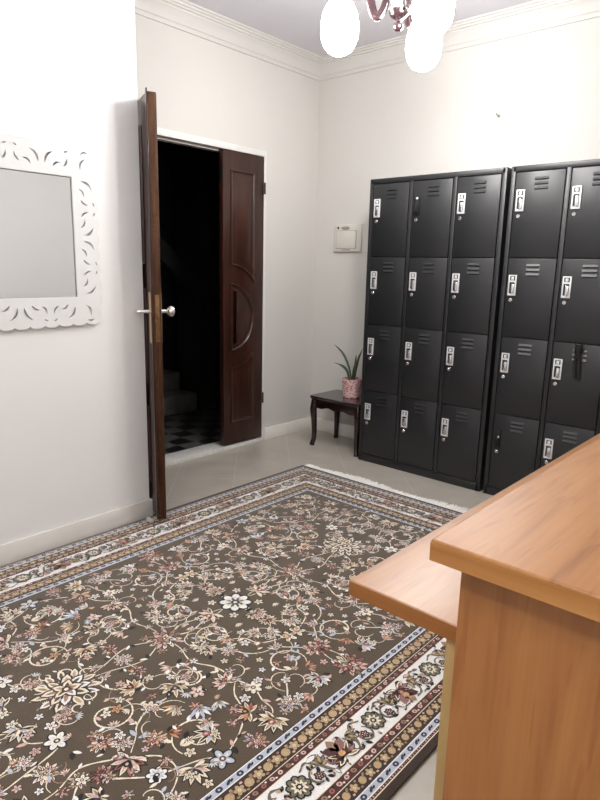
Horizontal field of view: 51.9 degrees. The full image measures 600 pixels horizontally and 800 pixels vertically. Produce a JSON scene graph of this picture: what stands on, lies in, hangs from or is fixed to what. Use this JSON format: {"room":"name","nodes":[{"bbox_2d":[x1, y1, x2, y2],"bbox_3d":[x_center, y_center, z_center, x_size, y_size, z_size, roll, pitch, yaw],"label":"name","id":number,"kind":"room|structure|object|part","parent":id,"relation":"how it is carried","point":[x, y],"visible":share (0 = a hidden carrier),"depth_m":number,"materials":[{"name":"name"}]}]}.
{"room":"locker room","nodes":[
{"label":"locker room","id":0,"kind":"room"},
{"bbox_2d":[0,0,148,544],"bbox_3d":[-2.412,-0.481,1.566,0.629,2.765,4.286,12,16,40],"label":"wall","id":1,"kind":"structure","parent":0,"point":[74,439],"depth_m":2.72,"materials":[{"name":"white paint"}]},
{"bbox_2d":[0,133,100,330],"bbox_3d":[-1.231,-0.645,2.387,0.020,0.765,0.997,12,16,40],"label":"wall mirror","id":2,"kind":"object","parent":1,"relation":"attached to","point":[42,238],"visible":1,"depth_m":2.57,"materials":[{"name":"white paint"}]},
{"bbox_3d":[-1.232,-0.646,2.388,0.007,0.498,0.758,12,16,40],"label":"glass","id":3,"kind":"part","parent":2,"relation":"part of","materials":[{"name":"white mirror"}]},
{"bbox_2d":[0,499,152,565],"bbox_3d":[-2.199,0.868,1.642,0.012,0.104,4.298,12,16,40],"label":"baseboard","id":4,"kind":"structure","parent":1,"relation":"attached to","point":[22,548],"depth_m":2.88,"materials":[{"name":"paint"}]},
{"bbox_2d":[157,141,175,370],"bbox_3d":[-2.523,-1.508,5.773,0.100,3.000,3.200,12,16,40],"label":"wall","id":5,"kind":"structure","parent":0,"point":[164,148],"depth_m":6.85,"materials":[{"name":"paint"}]},
{"bbox_2d":[164,387,219,453],"bbox_3d":[-1.606,0.206,5.274,2.450,0.100,3.200,12,16,40],"label":"floor","id":6,"kind":"structure","parent":0,"point":[186,430],"depth_m":4.99,"materials":[{"name":"black tile"}]},
{"bbox_2d":[160,144,219,415],"bbox_3d":[-1.713,-1.430,5.497,1.590,3.000,1.370,12,16,40],"label":"staircase","id":7,"kind":"structure","parent":6,"relation":"on","point":[193,263],"depth_m":5.44,"materials":[{"name":"stone"}]},
{"bbox_2d":[171,143,219,386],"bbox_3d":[-0.474,-1.543,6.158,2.450,3.000,0.100,12,16,40],"label":"wall","id":8,"kind":"structure","parent":0,"point":[172,145],"depth_m":6.72,"materials":[{"name":"paint"}]},
{"bbox_2d":[135,14,319,427],"bbox_3d":[-0.675,-0.976,4.054,0.150,2.765,2.214,12,16,40],"label":"wall","id":9,"kind":"structure","parent":0,"point":[204,88],"depth_m":4.38,"materials":[{"name":"paint"}]},
{"bbox_2d":[133,87,174,518],"bbox_3d":[-0.849,-0.462,3.259,0.182,2.006,0.840,-5,13,-26],"label":"door","id":10,"kind":"structure","parent":9,"relation":"in","point":[147,106],"depth_m":2.91,"materials":[{"name":"brown wood"}]},
{"bbox_3d":[-0.761,-0.427,2.950,0.064,0.020,0.123,-5,13,-26],"label":"lever handle","id":11,"kind":"part","parent":10,"relation":"part of","materials":[{"name":"silver metal"}]},
{"bbox_3d":[-0.849,-0.474,3.253,0.062,1.723,0.527,-5,13,-26],"label":"raised panel","id":12,"kind":"part","parent":10,"relation":"part of","materials":[{"name":"brown wood"}]},
{"bbox_3d":[-0.669,-0.382,2.899,0.020,0.220,0.002,-5,13,-26],"label":"lock plate","id":13,"kind":"part","parent":10,"relation":"part of","materials":[{"name":"gold metal"}]},
{"bbox_3d":[-0.634,-0.425,2.955,0.068,0.052,0.052,-5,13,-26],"label":"knob","id":14,"kind":"part","parent":10,"relation":"part of","materials":[{"name":"silver metal"}]},
{"bbox_2d":[157,127,266,440],"bbox_3d":[-0.726,-0.629,4.075,0.154,2.077,1.251,12,16,40],"label":"door frame","id":15,"kind":"structure","parent":9,"relation":"attached to","point":[164,135],"depth_m":4.03,"materials":[{"name":"white wood"}]},
{"bbox_2d":[165,437,261,466],"bbox_3d":[-0.742,0.371,4.297,0.156,0.028,1.191,12,16,40],"label":"door sill","id":16,"kind":"structure","parent":9,"relation":"attached to","point":[181,456],"depth_m":4.31,"materials":[{"name":"stone"}]},
{"bbox_2d":[134,0,321,80],"bbox_3d":[-0.486,-2.261,3.770,0.097,0.125,2.014,12,16,40],"label":"crown molding","id":17,"kind":"structure","parent":9,"relation":"attached to","point":[184,15],"depth_m":3.83,"materials":[{"name":"paint"}]},
{"bbox_2d":[219,149,265,445],"bbox_3d":[-0.406,-0.678,4.349,0.069,1.996,0.390,12,16,42],"label":"door","id":18,"kind":"structure","parent":9,"relation":"in","point":[242,187],"depth_m":4.30,"materials":[{"name":"brown wood"}]},
{"bbox_3d":[-0.516,-1.474,4.031,0.020,0.100,0.003,12,16,40],"label":"bolt plate","id":19,"kind":"part","parent":18,"relation":"part of","materials":[{"name":"black"}]},
{"bbox_3d":[-0.412,-0.697,4.339,0.062,1.723,0.245,12,16,40],"label":"raised panel","id":20,"kind":"part","parent":18,"relation":"part of","materials":[{"name":"brown wood"}]},
{"bbox_2d":[264,417,310,440],"bbox_3d":[-0.095,0.223,4.888,0.012,0.098,0.537,12,16,40],"label":"baseboard","id":21,"kind":"structure","parent":9,"relation":"attached to","point":[294,426],"depth_m":4.87,"materials":[{"name":"tile"}]},
{"bbox_2d":[153,428,492,799],"bbox_3d":[-0.517,1.039,1.515,4.000,0.100,6.300,12,16,40],"label":"floor","id":22,"kind":"structure","parent":0,"point":[195,479],"depth_m":3.98,"materials":[{"name":"tile"}]},
{"bbox_2d":[0,464,469,799],"bbox_3d":[-0.252,0.793,2.411,1.912,0.016,3.156,12,16,40],"label":"rug","id":23,"kind":"object","parent":22,"relation":"on","point":[219,647],"visible":0.8,"depth_m":2.08,"materials":[{"name":"multicoloured fabric"}]},
{"bbox_2d":[309,390,360,456],"bbox_3d":[0.343,0.163,4.551,0.460,0.383,0.337,12,16,40],"label":"side table","id":24,"kind":"object","parent":22,"relation":"on","point":[333,400],"visible":0.7,"depth_m":4.46,"materials":[{"name":"brown wood"}]},
{"bbox_3d":[0.099,0.163,4.581,0.056,0.359,0.056,12,16,40],"label":"leg","id":25,"kind":"part","parent":24,"relation":"part of","materials":[{"name":"brown wood"}]},
{"bbox_3d":[0.285,0.123,4.787,0.056,0.359,0.056,12,16,40],"label":"leg","id":26,"kind":"part","parent":24,"relation":"part of","materials":[{"name":"brown wood"}]},
{"bbox_2d":[334,344,361,397],"bbox_3d":[0.340,-0.207,4.473,0.230,0.372,0.147,4,12,13],"label":"potted plant","id":27,"kind":"object","parent":24,"relation":"on","point":[351,385],"visible":1,"depth_m":4.44,"materials":[{"name":"green plant"}]},
{"bbox_3d":[0.376,-0.090,4.489,0.148,0.138,0.148,12,16,40],"label":"pot","id":28,"kind":"part","parent":27,"relation":"part of","materials":[{"name":"pink ceramic"}]},
{"bbox_3d":[0.400,0.226,4.320,0.056,0.359,0.056,12,16,40],"label":"leg","id":29,"kind":"part","parent":24,"relation":"part of","materials":[{"name":"brown wood"}]},
{"bbox_2d":[358,167,511,491],"bbox_3d":[0.888,-0.449,3.949,0.902,1.850,0.420,12,16,40],"label":"tall cabinet","id":30,"kind":"object","parent":22,"relation":"on","point":[435,253],"visible":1,"depth_m":3.76,"materials":[{"name":"metal"}]},
{"bbox_3d":[0.454,0.078,4.173,0.046,0.112,0.014,12,16,40],"label":"handle","id":31,"kind":"part","parent":30,"relation":"part of","materials":[{"name":"metal"}]},
{"bbox_3d":[0.464,-0.354,4.081,0.046,0.112,0.014,12,16,40],"label":"handle","id":32,"kind":"part","parent":30,"relation":"part of","materials":[{"name":"metal"}]},
{"bbox_3d":[0.474,-0.775,3.990,0.046,0.112,0.014,12,16,40],"label":"handle","id":33,"kind":"part","parent":30,"relation":"part of","materials":[{"name":"metal"}]},
{"bbox_3d":[0.484,-1.211,3.897,0.046,0.112,0.014,12,16,40],"label":"handle","id":34,"kind":"part","parent":30,"relation":"part of","materials":[{"name":"metal"}]},
{"bbox_3d":[0.533,0.166,4.139,0.260,0.441,0.016,12,16,40],"label":"door","id":35,"kind":"part","parent":30,"relation":"part of","materials":[{"name":"black metal"}]},
{"bbox_2d":[376,396,385,406],"bbox_3d":[0.537,0.013,4.091,0.073,0.066,0.006,12,16,40],"label":"vent","id":36,"kind":"object","parent":30,"relation":"attached to","point":[380,400],"depth_m":4.09,"materials":[{"name":"black metal"}]},
{"bbox_3d":[0.543,-0.268,4.046,0.260,0.438,0.016,12,16,40],"label":"door","id":37,"kind":"part","parent":30,"relation":"part of","materials":[{"name":"black metal"}]},
{"bbox_2d":[379,330,388,340],"bbox_3d":[0.547,-0.419,3.998,0.073,0.066,0.006,12,16,40],"label":"vent","id":38,"kind":"object","parent":30,"relation":"attached to","point":[383,334],"depth_m":4.00,"materials":[{"name":"black metal"}]},
{"bbox_3d":[0.553,-0.694,3.954,0.260,0.427,0.016,12,16,40],"label":"door","id":39,"kind":"part","parent":30,"relation":"part of","materials":[{"name":"black metal"}]},
{"bbox_2d":[383,262,392,272],"bbox_3d":[0.557,-0.841,3.908,0.073,0.066,0.006,12,16,40],"label":"vent","id":40,"kind":"object","parent":30,"relation":"attached to","point":[387,266],"depth_m":3.91,"materials":[{"name":"black metal"}]},
{"bbox_3d":[0.563,-1.123,3.862,0.260,0.442,0.016,12,16,40],"label":"door","id":41,"kind":"part","parent":30,"relation":"part of","materials":[{"name":"black metal"}]},
{"bbox_2d":[387,188,396,198],"bbox_3d":[0.567,-1.277,3.814,0.073,0.066,0.006,12,16,40],"label":"vent","id":42,"kind":"object","parent":30,"relation":"attached to","point":[391,192],"depth_m":3.81,"materials":[{"name":"black metal"}]},
{"bbox_3d":[0.671,0.124,3.985,0.046,0.112,0.014,12,16,40],"label":"handle","id":43,"kind":"part","parent":30,"relation":"part of","materials":[{"name":"metal"}]},
{"bbox_3d":[0.681,-0.308,3.892,0.046,0.112,0.014,12,16,40],"label":"handle","id":44,"kind":"part","parent":30,"relation":"part of","materials":[{"name":"metal"}]},
{"bbox_3d":[0.691,-0.730,3.802,0.046,0.112,0.014,12,16,40],"label":"handle","id":45,"kind":"part","parent":30,"relation":"part of","materials":[{"name":"metal"}]},
{"bbox_3d":[0.699,-1.166,3.708,0.034,0.104,0.018,12,16,40],"label":"handle","id":46,"kind":"part","parent":30,"relation":"part of","materials":[{"name":"metal"}]},
{"bbox_3d":[0.751,0.211,3.951,0.260,0.441,0.016,12,16,40],"label":"door","id":47,"kind":"part","parent":30,"relation":"part of","materials":[{"name":"black metal"}]},
{"bbox_2d":[414,403,424,414],"bbox_3d":[0.754,0.058,3.903,0.073,0.066,0.006,12,16,40],"label":"vent","id":48,"kind":"object","parent":30,"relation":"attached to","point":[419,408],"depth_m":3.90,"materials":[{"name":"black metal"}]},
{"bbox_3d":[0.761,-0.222,3.858,0.260,0.438,0.016,12,16,40],"label":"door","id":49,"kind":"part","parent":30,"relation":"part of","materials":[{"name":"black metal"}]},
{"bbox_2d":[418,334,428,344],"bbox_3d":[0.764,-0.374,3.810,0.073,0.066,0.006,12,16,40],"label":"vent","id":50,"kind":"object","parent":30,"relation":"attached to","point":[423,339],"depth_m":3.81,"materials":[{"name":"black metal"}]},
{"bbox_3d":[0.771,-0.649,3.766,0.260,0.427,0.016,12,16,40],"label":"door","id":51,"kind":"part","parent":30,"relation":"part of","materials":[{"name":"black metal"}]},
{"bbox_2d":[423,262,433,273],"bbox_3d":[0.774,-0.795,3.720,0.073,0.066,0.006,12,16,40],"label":"vent","id":52,"kind":"object","parent":30,"relation":"attached to","point":[428,267],"depth_m":3.72,"materials":[{"name":"black metal"}]},
{"bbox_3d":[0.780,-1.078,3.674,0.260,0.442,0.016,12,16,40],"label":"door","id":53,"kind":"part","parent":30,"relation":"part of","materials":[{"name":"black metal"}]},
{"bbox_2d":[427,184,439,196],"bbox_3d":[0.784,-1.231,3.626,0.073,0.066,0.006,12,16,40],"label":"vent","id":54,"kind":"object","parent":30,"relation":"attached to","point":[433,190],"depth_m":3.63,"materials":[{"name":"black metal"}]},
{"bbox_3d":[0.889,0.169,3.797,0.046,0.112,0.014,12,16,40],"label":"handle","id":55,"kind":"part","parent":30,"relation":"part of","materials":[{"name":"metal"}]},
{"bbox_3d":[0.899,-0.263,3.704,0.046,0.112,0.014,12,16,40],"label":"handle","id":56,"kind":"part","parent":30,"relation":"part of","materials":[{"name":"metal"}]},
{"bbox_3d":[0.908,-0.684,3.614,0.046,0.112,0.014,12,16,40],"label":"handle","id":57,"kind":"part","parent":30,"relation":"part of","materials":[{"name":"metal"}]},
{"bbox_3d":[0.968,0.257,3.763,0.260,0.441,0.016,12,16,40],"label":"door","id":58,"kind":"part","parent":30,"relation":"part of","materials":[{"name":"black metal"}]},
{"bbox_2d":[455,411,466,422],"bbox_3d":[0.971,0.104,3.715,0.073,0.066,0.006,12,16,40],"label":"vent","id":59,"kind":"object","parent":30,"relation":"attached to","point":[460,416],"depth_m":3.72,"materials":[{"name":"black metal"}]},
{"bbox_3d":[0.919,-1.120,3.520,0.046,0.112,0.014,12,16,40],"label":"handle","id":60,"kind":"part","parent":30,"relation":"part of","materials":[{"name":"metal"}]},
{"bbox_3d":[0.978,-0.177,3.669,0.260,0.438,0.016,12,16,40],"label":"door","id":61,"kind":"part","parent":30,"relation":"part of","materials":[{"name":"black metal"}]},
{"bbox_2d":[461,338,473,349],"bbox_3d":[0.981,-0.328,3.622,0.073,0.066,0.006,12,16,40],"label":"vent","id":62,"kind":"object","parent":30,"relation":"attached to","point":[466,343],"depth_m":3.62,"materials":[{"name":"black metal"}]},
{"bbox_3d":[0.988,-0.604,3.578,0.260,0.427,0.016,12,16,40],"label":"door","id":63,"kind":"part","parent":30,"relation":"part of","materials":[{"name":"black metal"}]},
{"bbox_2d":[467,263,479,274],"bbox_3d":[0.991,-0.750,3.531,0.073,0.066,0.006,12,16,40],"label":"vent","id":64,"kind":"object","parent":30,"relation":"attached to","point":[472,268],"depth_m":3.53,"materials":[{"name":"black metal"}]},
{"bbox_3d":[0.998,-1.032,3.486,0.260,0.442,0.016,12,16,40],"label":"door","id":65,"kind":"part","parent":30,"relation":"part of","materials":[{"name":"black metal"}]},
{"bbox_2d":[473,181,485,193],"bbox_3d":[1.001,-1.186,3.438,0.073,0.066,0.006,12,16,40],"label":"vent","id":66,"kind":"object","parent":30,"relation":"attached to","point":[479,187],"depth_m":3.44,"materials":[{"name":"black metal"}]},
{"bbox_2d":[349,433,599,799],"bbox_3d":[0.882,0.520,1.486,0.757,0.990,1.998,12,16,40],"label":"reception desk","id":67,"kind":"object","parent":22,"relation":"on","point":[511,583],"visible":1,"depth_m":0.72,"materials":[{"name":"brown wood"}]},
{"bbox_3d":[0.352,0.691,0.699,0.437,0.962,0.022,12,16,40],"label":"panel","id":68,"kind":"part","parent":67,"relation":"part of","materials":[{"name":"brown wood"}]},
{"bbox_2d":[483,159,599,495],"bbox_3d":[1.579,-0.304,3.351,0.902,1.850,0.420,12,16,40],"label":"tall cabinet","id":69,"kind":"object","parent":22,"relation":"on","point":[550,297],"visible":0.94,"depth_m":3.30,"materials":[{"name":"metal"}]},
{"bbox_3d":[1.142,0.223,3.575,0.034,0.104,0.018,12,16,40],"label":"handle","id":70,"kind":"part","parent":69,"relation":"part of","materials":[{"name":"metal"}]},
{"bbox_3d":[1.155,-0.209,3.482,0.046,0.112,0.014,12,16,40],"label":"handle","id":71,"kind":"part","parent":69,"relation":"part of","materials":[{"name":"metal"}]},
{"bbox_3d":[1.164,-0.631,3.392,0.046,0.112,0.014,12,16,40],"label":"handle","id":72,"kind":"part","parent":69,"relation":"part of","materials":[{"name":"metal"}]},
{"bbox_3d":[1.224,0.310,3.541,0.260,0.441,0.016,12,16,40],"label":"door","id":73,"kind":"part","parent":69,"relation":"part of","materials":[{"name":"black metal"}]},
{"bbox_2d":[510,421,523,433],"bbox_3d":[1.227,0.157,3.493,0.073,0.066,0.006,12,16,40],"label":"vent","id":74,"kind":"object","parent":69,"relation":"attached to","point":[516,427],"depth_m":3.49,"materials":[{"name":"black metal"}]},
{"bbox_3d":[1.174,-1.067,3.298,0.046,0.112,0.014,12,16,40],"label":"handle","id":75,"kind":"part","parent":69,"relation":"part of","materials":[{"name":"metal"}]},
{"bbox_3d":[1.234,-0.123,3.448,0.260,0.438,0.016,12,16,40],"label":"door","id":76,"kind":"part","parent":69,"relation":"part of","materials":[{"name":"black metal"}]},
{"bbox_2d":[518,344,531,356],"bbox_3d":[1.237,-0.275,3.400,0.073,0.066,0.006,12,16,40],"label":"vent","id":77,"kind":"object","parent":69,"relation":"attached to","point":[524,350],"depth_m":3.40,"materials":[{"name":"black metal"}]},
{"bbox_3d":[1.244,-0.550,3.356,0.260,0.427,0.016,12,16,40],"label":"door","id":78,"kind":"part","parent":69,"relation":"part of","materials":[{"name":"black metal"}]},
{"bbox_2d":[525,264,539,276],"bbox_3d":[1.247,-0.696,3.310,0.073,0.066,0.006,12,16,40],"label":"vent","id":79,"kind":"object","parent":69,"relation":"attached to","point":[531,270],"depth_m":3.31,"materials":[{"name":"black metal"}]},
{"bbox_3d":[1.254,-0.979,3.264,0.260,0.442,0.016,12,16,40],"label":"door","id":80,"kind":"part","parent":69,"relation":"part of","materials":[{"name":"black metal"}]},
{"bbox_2d":[534,176,548,189],"bbox_3d":[1.257,-1.132,3.216,0.073,0.066,0.006,12,16,40],"label":"vent","id":81,"kind":"object","parent":69,"relation":"attached to","point":[540,182],"depth_m":3.22,"materials":[{"name":"black metal"}]},
{"bbox_3d":[1.362,0.268,3.387,0.046,0.112,0.014,12,16,40],"label":"handle","id":82,"kind":"part","parent":69,"relation":"part of","materials":[{"name":"metal"}]},
{"bbox_3d":[1.372,-0.164,3.294,0.046,0.112,0.014,12,16,40],"label":"handle","id":83,"kind":"part","parent":69,"relation":"part of","materials":[{"name":"metal"}]},
{"bbox_3d":[1.381,-0.585,3.204,0.046,0.112,0.014,12,16,40],"label":"handle","id":84,"kind":"part","parent":69,"relation":"part of","materials":[{"name":"metal"}]},
{"bbox_3d":[1.441,0.356,3.353,0.260,0.441,0.016,12,16,40],"label":"door","id":85,"kind":"part","parent":69,"relation":"part of","materials":[{"name":"black metal"}]},
{"bbox_2d":[562,431,577,444],"bbox_3d":[1.444,0.203,3.305,0.073,0.066,0.006,12,16,40],"label":"vent","id":86,"kind":"object","parent":69,"relation":"attached to","point":[568,437],"depth_m":3.31,"materials":[{"name":"black metal"}]},
{"bbox_3d":[1.451,-0.078,3.260,0.260,0.438,0.016,12,16,40],"label":"door","id":87,"kind":"part","parent":69,"relation":"part of","materials":[{"name":"black metal"}]},
{"bbox_3d":[1.392,-1.021,3.110,0.046,0.112,0.014,12,16,40],"label":"handle","id":88,"kind":"part","parent":69,"relation":"part of","materials":[{"name":"metal"}]},
{"bbox_3d":[1.461,-0.504,3.168,0.260,0.427,0.016,12,16,40],"label":"door","id":89,"kind":"part","parent":69,"relation":"part of","materials":[{"name":"black metal"}]},
{"bbox_2d":[573,344,582,380],"bbox_3d":[1.442,-0.195,3.212,0.042,0.193,0.018,12,16,40],"label":"strap","id":90,"kind":"object","parent":69,"relation":"hanging from","point":[578,347],"visible":1,"depth_m":3.21,"materials":[{"name":"black plastic"}]},
{"bbox_2d":[572,349,587,362],"bbox_3d":[1.454,-0.229,3.212,0.073,0.066,0.006,12,16,40],"label":"vent","id":91,"kind":"object","parent":69,"relation":"attached to","point":[584,353],"depth_m":3.20,"materials":[{"name":"black metal"}]},
{"bbox_3d":[1.471,-0.933,3.076,0.260,0.442,0.016,12,16,40],"label":"door","id":92,"kind":"part","parent":69,"relation":"part of","materials":[{"name":"black metal"}]},
{"bbox_2d":[581,265,597,277],"bbox_3d":[1.464,-0.651,3.122,0.073,0.066,0.006,12,16,40],"label":"vent","id":93,"kind":"object","parent":69,"relation":"attached to","point":[587,271],"depth_m":3.12,"materials":[{"name":"black metal"}]},
{"bbox_2d":[592,172,599,185],"bbox_3d":[1.474,-1.087,3.028,0.073,0.066,0.006,12,16,40],"label":"vent","id":94,"kind":"object","parent":69,"relation":"attached to","point":[595,175],"depth_m":3.04,"materials":[{"name":"black metal"}]},
{"bbox_2d":[187,0,534,56],"bbox_3d":[-0.452,-1.761,0.913,4.300,0.100,6.600,12,16,40],"label":"ceiling","id":95,"kind":"structure","parent":0,"point":[297,23],"depth_m":3.68,"materials":[{"name":"paint"}]},
{"bbox_2d":[321,0,454,71],"bbox_3d":[0.468,-1.769,2.635,0.592,0.565,0.564,12,16,40],"label":"chandelier","id":96,"kind":"object","parent":95,"relation":"hanging from","point":[427,20],"visible":1,"depth_m":2.61,"materials":[{"name":"white glass"}]},
{"bbox_3d":[0.171,-1.608,2.663,0.164,0.226,0.164,12,16,40],"label":"globe","id":97,"kind":"part","parent":96,"relation":"part of","materials":[{"name":"white glass"}]},
{"bbox_3d":[0.284,-1.734,2.627,0.242,0.222,0.022,2,12,4],"label":"arm","id":98,"kind":"part","parent":96,"relation":"part of","materials":[{"name":"red wood"}]},
{"bbox_3d":[0.421,-1.640,2.635,0.088,0.034,0.088,12,16,40],"label":"lamp shade","id":99,"kind":"part","parent":96,"relation":"part of","materials":[{"name":"red wood"}]},
{"bbox_3d":[0.507,-1.751,2.726,0.022,0.222,0.242,10,15,35],"label":"arm","id":100,"kind":"part","parent":96,"relation":"part of","materials":[{"name":"red wood"}]},
{"bbox_3d":[0.481,-1.701,2.492,0.022,0.222,0.242,-4,13,-24],"label":"arm","id":101,"kind":"part","parent":96,"relation":"part of","materials":[{"name":"red wood"}]},
{"bbox_3d":[0.570,-1.637,2.841,0.164,0.226,0.164,12,16,40],"label":"globe","id":102,"kind":"part","parent":96,"relation":"part of","materials":[{"name":"white glass"}]},
{"bbox_3d":[0.523,-1.548,2.422,0.164,0.226,0.164,12,16,40],"label":"globe","id":103,"kind":"part","parent":96,"relation":"part of","materials":[{"name":"white glass"}]},
{"bbox_2d":[311,17,599,425],"bbox_3d":[1.661,-0.819,3.578,4.300,2.765,0.150,12,16,40],"label":"wall","id":104,"kind":"structure","parent":0,"point":[395,120],"depth_m":4.01,"materials":[{"name":"paint"}]},
{"bbox_2d":[310,418,353,438],"bbox_3d":[1.576,0.496,3.799,4.000,0.098,0.012,12,16,40],"label":"baseboard","id":105,"kind":"structure","parent":104,"relation":"attached to","point":[345,430],"depth_m":4.93,"materials":[{"name":"paint"}]},
{"bbox_2d":[334,224,362,251],"bbox_3d":[0.354,-1.198,4.568,0.244,0.196,0.028,12,16,40],"label":"wall panel","id":106,"kind":"object","parent":104,"relation":"attached to","point":[348,238],"visible":1,"depth_m":4.55,"materials":[{"name":"beige plastic"}]},
{"bbox_2d":[320,0,599,80],"bbox_3d":[1.608,-2.092,3.211,4.000,0.125,0.097,12,16,40],"label":"crown molding","id":107,"kind":"structure","parent":104,"relation":"attached to","point":[537,15],"depth_m":3.67,"materials":[{"name":"paint"}]}
]}

